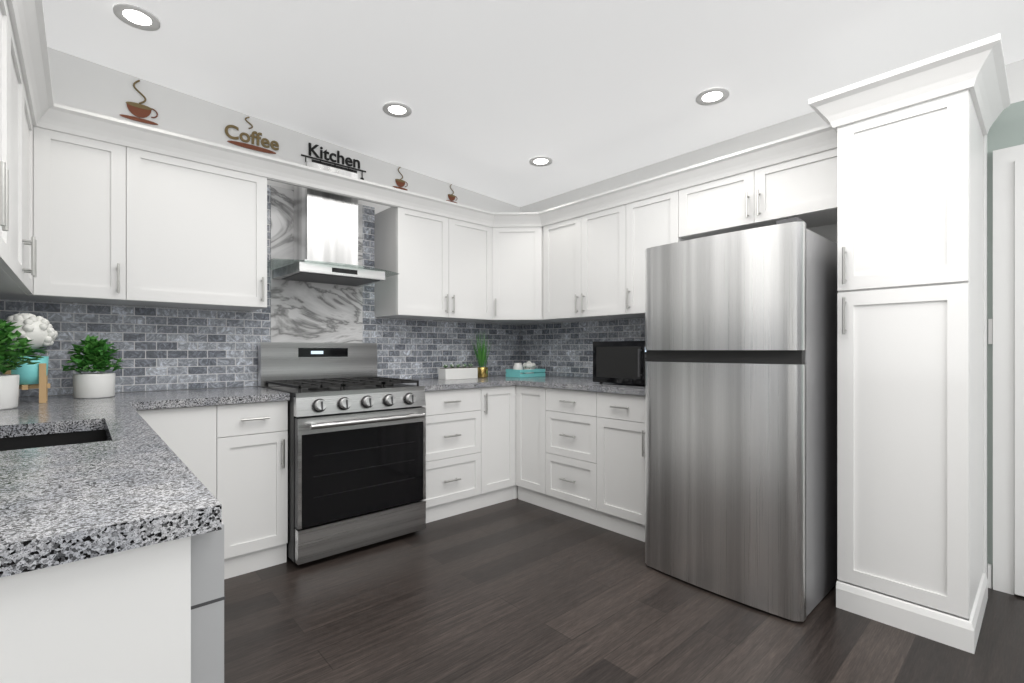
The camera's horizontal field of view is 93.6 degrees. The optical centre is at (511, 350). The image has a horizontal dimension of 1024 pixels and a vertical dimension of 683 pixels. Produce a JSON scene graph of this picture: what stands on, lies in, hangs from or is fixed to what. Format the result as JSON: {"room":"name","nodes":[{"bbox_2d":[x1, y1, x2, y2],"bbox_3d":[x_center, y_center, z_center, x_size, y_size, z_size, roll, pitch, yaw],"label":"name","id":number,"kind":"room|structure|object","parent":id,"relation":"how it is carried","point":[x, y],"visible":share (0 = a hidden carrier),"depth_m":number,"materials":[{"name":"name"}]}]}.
{"room":"kitchen","nodes":[
{"label":"kitchen","id":0,"kind":"room"},
{"bbox_2d":[4,47,519,396],"bbox_3d":[-1.284,-0.210,3.416,3.870,2.700,0.100,0,0,-42],"label":"wall","id":1,"kind":"structure","parent":0,"point":[83,84],"depth_m":2.86,"materials":[{"name":"white paint"}]},
{"bbox_2d":[0,0,19,275],"bbox_3d":[-1.453,-0.627,1.122,0.350,0.765,0.583,0,0,-42],"label":"upper cabinet","id":2,"kind":"object","parent":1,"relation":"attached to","point":[9,60],"depth_m":1.42,"materials":[{"name":"white wood"}]},
{"bbox_2d":[0,67,27,287],"bbox_3d":[-1.766,-0.627,1.472,0.350,0.765,0.583,0,0,-42],"label":"upper cabinet","id":3,"kind":"object","parent":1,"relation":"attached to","point":[21,281],"depth_m":1.77,"materials":[{"name":"white wood"}]},
{"bbox_2d":[0,105,55,299],"bbox_3d":[-2.054,-0.627,1.834,0.407,0.765,0.567,0,0,-42],"label":"upper cabinet","id":4,"kind":"object","parent":1,"relation":"attached to","point":[41,141],"depth_m":2.15,"materials":[{"name":"white wood"}]},
{"bbox_2d":[56,131,147,305],"bbox_3d":[-2.084,-0.627,2.356,0.399,0.765,0.404,0,0,-42],"label":"upper cabinet","id":5,"kind":"object","parent":1,"relation":"attached to","point":[84,220],"depth_m":2.29,"materials":[{"name":"white wood"}]},
{"bbox_2d":[6,0,1009,226],"bbox_3d":[0.059,-1.057,2.143,3.264,0.130,2.888,0,0,-42],"label":"crown molding","id":6,"kind":"structure","parent":5,"relation":"attached to","point":[977,69],"depth_m":2.29,"materials":[{"name":"white wood"}]},
{"bbox_2d":[120,80,157,124],"bbox_3d":[-2.055,-1.375,2.649,0.170,0.230,0.009,0,0,-42],"label":"sign","id":7,"kind":"object","parent":1,"relation":"attached to","point":[140,110],"visible":1,"depth_m":2.65,"materials":[{"name":"orange metal"}]},
{"bbox_2d":[144,152,271,310],"bbox_3d":[-1.782,-0.627,2.666,0.692,0.765,0.347,0,0,-42],"label":"upper cabinet","id":8,"kind":"object","parent":1,"relation":"attached to","point":[207,224],"depth_m":2.57,"materials":[{"name":"white wood"}]},
{"bbox_2d":[228,117,275,153],"bbox_3d":[-1.634,-1.363,3.027,0.280,0.201,0.008,0,0,-42],"label":"base","id":9,"kind":"object","parent":1,"relation":"attached to","point":[249,146],"visible":1,"depth_m":3.02,"materials":[{"name":"brown wood"}]},
{"bbox_2d":[225,125,278,149],"bbox_3d":[-1.632,-1.339,3.026,0.308,0.085,0.006,0,0,-42],"label":"sign","id":10,"kind":"object","parent":9,"relation":"attached to","point":[263,140],"visible":1,"depth_m":3.03,"materials":[{"name":"brown metal"}]},
{"bbox_2d":[0,185,519,396],"bbox_3d":[-1.267,-0.417,3.358,3.600,1.286,0.008,0,0,-42],"label":"tile","id":11,"kind":"structure","parent":1,"relation":"attached to","point":[163,348],"depth_m":2.89,"materials":[{"name":"tile"}]},
{"bbox_2d":[271,185,362,342],"bbox_3d":[-1.321,-0.417,3.300,0.620,1.286,0.006,0,0,-42],"label":"backsplash","id":12,"kind":"structure","parent":11,"relation":"attached to","point":[306,312],"depth_m":3.23,"materials":[{"name":"white stone"}]},
{"bbox_2d":[267,161,397,286],"bbox_3d":[-1.157,-0.819,3.109,0.800,0.723,0.494,0,0,-42],"label":"range hood","id":13,"kind":"object","parent":12,"relation":"attached to","point":[325,238],"visible":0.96,"depth_m":3.07,"materials":[{"name":"silver metal"}]},
{"bbox_2d":[301,154,365,179],"bbox_3d":[-1.243,-1.275,3.377,0.460,0.080,0.004,0,0,-42],"label":"bar","id":14,"kind":"object","parent":1,"relation":"attached to","point":[335,165],"visible":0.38,"depth_m":3.37,"materials":[{"name":"black metal"}]},
{"bbox_2d":[309,143,359,168],"bbox_3d":[-1.241,-1.362,3.376,0.363,0.087,0.006,0,0,-42],"label":"sign","id":15,"kind":"object","parent":1,"relation":"attached to","point":[347,159],"visible":1,"depth_m":3.37,"materials":[{"name":"black metal"}]},
{"bbox_2d":[393,167,407,189],"bbox_3d":[-0.864,-1.332,3.718,0.129,0.174,0.007,0,0,-42],"label":"sign","id":16,"kind":"object","parent":1,"relation":"attached to","point":[400,183],"visible":1,"depth_m":3.72,"materials":[{"name":"orange metal"}]},
{"bbox_2d":[375,205,439,319],"bbox_3d":[-0.727,-0.627,3.612,0.482,0.765,0.347,0,0,-42],"label":"upper cabinet","id":17,"kind":"object","parent":1,"relation":"attached to","point":[407,241],"depth_m":3.44,"materials":[{"name":"white wood"}]},
{"bbox_2d":[446,184,456,202],"bbox_3d":[-0.506,-1.318,4.038,0.116,0.156,0.006,0,0,-42],"label":"sign","id":18,"kind":"object","parent":1,"relation":"attached to","point":[451,197],"visible":1,"depth_m":4.03,"materials":[{"name":"orange metal"}]},
{"bbox_2d":[440,216,499,322],"bbox_3d":[-0.421,-0.627,3.858,0.529,0.765,0.390,0,0,-42],"label":"upper cabinet","id":19,"kind":"object","parent":1,"relation":"attached to","point":[465,247],"depth_m":3.72,"materials":[{"name":"white wood"}]},
{"bbox_2d":[492,226,563,323],"bbox_3d":[0.057,-0.627,4.077,0.683,0.765,0.702,0,0,-42],"label":"upper cabinet","id":20,"kind":"object","parent":1,"relation":"attached to","point":[517,252],"depth_m":3.88,"materials":[{"name":"white wood"}]},
{"bbox_2d":[42,0,1023,206],"bbox_3d":[1.752,-1.482,0.833,7.500,0.495,8.200,0,0,-42],"label":"ceiling","id":21,"kind":"structure","parent":0,"point":[495,96],"depth_m":2.41,"materials":[{"name":"white paint"}]},
{"bbox_2d":[113,3,160,30],"bbox_3d":[-1.688,-1.498,2.166,0.170,0.008,0.170,0,0,-42],"label":"recessed light","id":22,"kind":"object","parent":21,"relation":"in","point":[134,16],"visible":0.98,"depth_m":2.16,"materials":[{"name":"white"}]},
{"bbox_2d":[383,102,411,117],"bbox_3d":[-0.687,-1.437,2.877,0.170,0.008,0.170,0,0,-42],"label":"recessed light","id":23,"kind":"object","parent":21,"relation":"in","point":[397,109],"visible":0.96,"depth_m":2.87,"materials":[{"name":"white"}]},
{"bbox_2d":[529,156,552,166],"bbox_3d":[0.212,-1.382,3.522,0.170,0.008,0.170,0,0,-42],"label":"recessed light","id":24,"kind":"object","parent":21,"relation":"in","point":[540,161],"visible":1,"depth_m":3.52,"materials":[{"name":"white"}]},
{"bbox_2d":[696,88,728,105],"bbox_3d":[1.091,-1.379,2.618,0.170,0.008,0.170,0,0,-42],"label":"recessed light","id":25,"kind":"object","parent":21,"relation":"in","point":[712,96],"visible":1,"depth_m":2.62,"materials":[{"name":"white"}]},
{"bbox_2d":[224,498,1023,682],"bbox_3d":[1.752,1.190,0.833,7.500,0.100,8.200,0,0,-42],"label":"floor","id":26,"kind":"structure","parent":0,"point":[516,590],"depth_m":1.99,"materials":[{"name":"brown wood"}]},
{"bbox_2d":[0,427,159,682],"bbox_3d":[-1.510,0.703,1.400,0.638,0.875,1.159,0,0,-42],"label":"base cabinet","id":27,"kind":"object","parent":26,"relation":"on","point":[98,621],"depth_m":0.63,"materials":[{"name":"white wood"}]},
{"bbox_2d":[0,392,223,578],"bbox_3d":[-1.521,0.247,1.431,0.663,0.037,2.533,0,0,-42],"label":"countertop","id":28,"kind":"structure","parent":27,"relation":"on","point":[62,504],"depth_m":0.78,"materials":[{"name":"grey stone"}]},
{"bbox_2d":[0,319,43,409],"bbox_3d":[-2.010,0.026,1.854,0.302,0.401,0.296,0,0,-42],"label":"pot","id":29,"kind":"object","parent":28,"relation":"on","point":[9,391],"visible":1,"depth_m":1.86,"materials":[{"name":"white ceramic"}]},
{"bbox_2d":[0,313,57,402],"bbox_3d":[-2.099,0.033,2.077,0.201,0.388,0.191,0,0,-42],"label":"stand","id":30,"kind":"object","parent":28,"relation":"on","point":[39,331],"visible":0.71,"depth_m":2.06,"materials":[{"name":"brown wood"}]},
{"bbox_2d":[62,335,123,398],"bbox_3d":[-2.014,0.076,2.316,0.235,0.302,0.233,0,0,-42],"label":"pot","id":31,"kind":"object","parent":28,"relation":"on","point":[93,385],"visible":1,"depth_m":2.28,"materials":[{"name":"white ceramic"}]},
{"bbox_2d":[191,522,224,682],"bbox_3d":[-0.892,0.696,0.761,0.648,0.848,0.605,0,0,-42],"label":"dishwasher","id":32,"kind":"object","parent":27,"relation":"in","point":[207,607],"visible":0.25,"depth_m":0.74,"materials":[{"name":"grey"}]},
{"bbox_2d":[140,403,235,602],"bbox_3d":[-1.777,0.703,2.475,0.441,0.875,0.638,0,0,-42],"label":"base cabinet","id":33,"kind":"object","parent":26,"relation":"on","point":[204,437],"depth_m":2.30,"materials":[{"name":"white wood"}]},
{"bbox_2d":[236,399,289,575],"bbox_3d":[-1.532,0.703,2.695,0.329,0.875,0.638,0,0,-42],"label":"base cabinet","id":34,"kind":"object","parent":26,"relation":"on","point":[261,428],"depth_m":2.49,"materials":[{"name":"white wood"}]},
{"bbox_2d":[120,387,289,410],"bbox_3d":[-1.649,0.247,2.572,0.671,0.037,0.663,0,0,-42],"label":"countertop","id":35,"kind":"structure","parent":34,"relation":"on","point":[208,397],"depth_m":2.42,"materials":[{"name":"grey stone"}]},
{"bbox_2d":[258,342,425,564],"bbox_3d":[-1.045,0.545,2.984,0.770,1.190,0.803,0,0,-42],"label":"range","id":36,"kind":"object","parent":26,"relation":"on","point":[356,430],"visible":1,"depth_m":2.74,"materials":[{"name":"silver metal"}]},
{"bbox_2d":[422,387,479,522],"bbox_3d":[-0.609,0.703,3.522,0.585,0.875,0.638,0,0,-42],"label":"base cabinet","id":37,"kind":"object","parent":26,"relation":"on","point":[452,417],"depth_m":3.28,"materials":[{"name":"white wood"}]},
{"bbox_2d":[402,375,567,390],"bbox_3d":[-0.261,0.247,3.818,1.504,0.037,0.663,0,0,-42],"label":"countertop","id":38,"kind":"structure","parent":37,"relation":"on","point":[430,384],"depth_m":3.46,"materials":[{"name":"grey stone"}]},
{"bbox_2d":[438,364,477,379],"bbox_3d":[-0.427,0.168,3.822,0.310,0.119,0.100,0,0,-42],"label":"planter box","id":39,"kind":"object","parent":38,"relation":"on","point":[464,371],"visible":1,"depth_m":3.77,"materials":[{"name":"white wood"}]},
{"bbox_2d":[470,330,490,377],"bbox_3d":[-0.267,0.023,4.030,0.177,0.409,0.209,0,0,-42],"label":"potted plant","id":40,"kind":"object","parent":38,"relation":"on","point":[482,360],"visible":1,"depth_m":3.98,"materials":[{"name":"green plant"}]},
{"bbox_2d":[506,361,544,377],"bbox_3d":[0.118,0.160,4.136,0.300,0.134,0.180,0,0,-42],"label":"crate","id":41,"kind":"object","parent":38,"relation":"on","point":[527,369],"visible":1,"depth_m":4.07,"materials":[{"name":"teal paint"}]},
{"bbox_2d":[480,383,515,507],"bbox_3d":[-0.283,0.703,3.778,0.355,0.875,0.694,0,0,-42],"label":"base cabinet","id":42,"kind":"object","parent":26,"relation":"on","point":[497,400],"depth_m":3.56,"materials":[{"name":"white wood"}]},
{"bbox_2d":[516,383,543,507],"bbox_3d":[0.344,0.703,3.751,0.695,0.875,0.335,0,0,-42],"label":"base cabinet","id":43,"kind":"object","parent":26,"relation":"on","point":[529,397],"depth_m":3.56,"materials":[{"name":"white wood"}]},
{"bbox_2d":[544,387,591,523],"bbox_3d":[0.629,0.703,3.475,0.638,0.875,0.570,0,0,-42],"label":"base cabinet","id":44,"kind":"object","parent":26,"relation":"on","point":[567,414],"depth_m":3.28,"materials":[{"name":"white wood"}]},
{"bbox_2d":[592,391,644,541],"bbox_3d":[0.912,0.703,3.160,0.638,0.875,0.388,0,0,-42],"label":"base cabinet","id":45,"kind":"object","parent":26,"relation":"on","point":[618,421],"depth_m":2.97,"materials":[{"name":"white wood"}]},
{"bbox_2d":[516,377,644,394],"bbox_3d":[0.689,0.247,3.389,0.663,0.037,1.245,0,0,-42],"label":"countertop","id":46,"kind":"structure","parent":45,"relation":"on","point":[572,383],"depth_m":3.20,"materials":[{"name":"grey stone"}]},
{"bbox_2d":[593,341,645,384],"bbox_3d":[0.863,0.084,3.226,0.447,0.286,0.510,0,0,-42],"label":"microwave","id":47,"kind":"object","parent":46,"relation":"on","point":[622,362],"visible":0.46,"depth_m":3.13,"materials":[{"name":"black"}]},
{"bbox_2d":[645,217,837,621],"bbox_3d":[1.258,0.292,2.545,0.887,1.695,0.752,0,0,-42],"label":"fridge","id":48,"kind":"object","parent":26,"relation":"on","point":[741,418],"visible":0.98,"depth_m":2.18,"materials":[{"name":"grey metal"}]},
{"bbox_2d":[836,89,987,653],"bbox_3d":[1.807,0.065,2.166,0.630,2.150,0.444,0,0,-42],"label":"pantry cabinet","id":49,"kind":"object","parent":26,"relation":"on","point":[910,369],"visible":0.98,"depth_m":1.97,"materials":[{"name":"white wood"}]},
{"bbox_2d":[520,111,986,575],"bbox_3d":[1.187,-0.210,3.446,0.150,2.700,3.155,0,0,-42],"label":"wall","id":50,"kind":"structure","parent":0,"point":[796,125],"depth_m":2.96,"materials":[{"name":"white paint"}]},
{"bbox_2d":[544,215,587,321],"bbox_3d":[0.490,-0.627,3.814,0.390,0.765,0.515,0,0,-42],"label":"upper cabinet","id":51,"kind":"object","parent":50,"relation":"attached to","point":[565,242],"depth_m":3.68,"materials":[{"name":"white wood"}]},
{"bbox_2d":[520,317,644,377],"bbox_3d":[0.717,-0.009,3.851,0.008,0.469,1.905,0,0,-42],"label":"tile","id":52,"kind":"structure","parent":50,"relation":"attached to","point":[560,349],"depth_m":4.09,"materials":[{"name":"tile"}]},
{"bbox_2d":[588,207,631,319],"bbox_3d":[0.772,-0.627,3.532,0.347,0.765,0.507,0,0,-42],"label":"upper cabinet","id":53,"kind":"object","parent":50,"relation":"attached to","point":[601,224],"depth_m":3.43,"materials":[{"name":"white wood"}]},
{"bbox_2d":[616,190,684,317],"bbox_3d":[1.014,-0.627,3.263,0.347,0.765,0.442,0,0,-42],"label":"upper cabinet","id":54,"kind":"object","parent":50,"relation":"attached to","point":[641,225],"depth_m":3.21,"materials":[{"name":"white wood"}]},
{"bbox_2d":[680,174,743,239],"bbox_3d":[1.331,-0.855,2.910,0.347,0.309,0.507,0,0,-42],"label":"upper cabinet","id":55,"kind":"object","parent":50,"relation":"attached to","point":[711,208],"depth_m":2.84,"materials":[{"name":"white wood"}]},
{"bbox_2d":[740,148,836,229],"bbox_3d":[1.593,-0.855,2.617,0.347,0.309,0.506,0,0,-42],"label":"upper cabinet","id":56,"kind":"object","parent":50,"relation":"attached to","point":[804,188],"depth_m":2.53,"materials":[{"name":"white wood"}]},
{"bbox_2d":[987,59,1023,587],"bbox_3d":[2.898,-0.210,1.727,0.100,2.700,8.000,0,0,-42],"label":"wall","id":57,"kind":"structure","parent":0,"point":[1006,129],"depth_m":2.31,"materials":[{"name":"grey paint"}]},
{"bbox_2d":[988,564,991,587],"bbox_3d":[2.295,1.085,2.310,0.017,0.110,0.013,0,0,-42],"label":"baseboard","id":58,"kind":"structure","parent":57,"relation":"attached to","point":[989,575],"depth_m":2.30,"materials":[{"name":"white wood"}]},
{"bbox_2d":[988,319,992,343],"bbox_3d":[2.300,-0.090,2.310,0.009,0.120,0.014,0,0,-42],"label":"switch plate","id":59,"kind":"object","parent":57,"relation":"attached to","point":[990,331],"visible":1,"depth_m":2.31,"materials":[{"name":"white plastic"}]},
{"bbox_2d":[993,144,1023,594],"bbox_3d":[2.646,0.095,1.913,0.024,2.090,1.035,0,0,-42],"label":"trim","id":60,"kind":"structure","parent":57,"relation":"attached to","point":[1004,159],"depth_m":2.26,"materials":[{"name":"white wood"}]},
{"bbox_2d":[1014,159,1023,595],"bbox_3d":[2.639,0.126,1.907,0.036,2.008,0.893,0,0,-42],"label":"hall door","id":61,"kind":"structure","parent":57,"relation":"in","point":[1018,377],"depth_m":2.21,"materials":[{"name":"white wood"}]}
]}

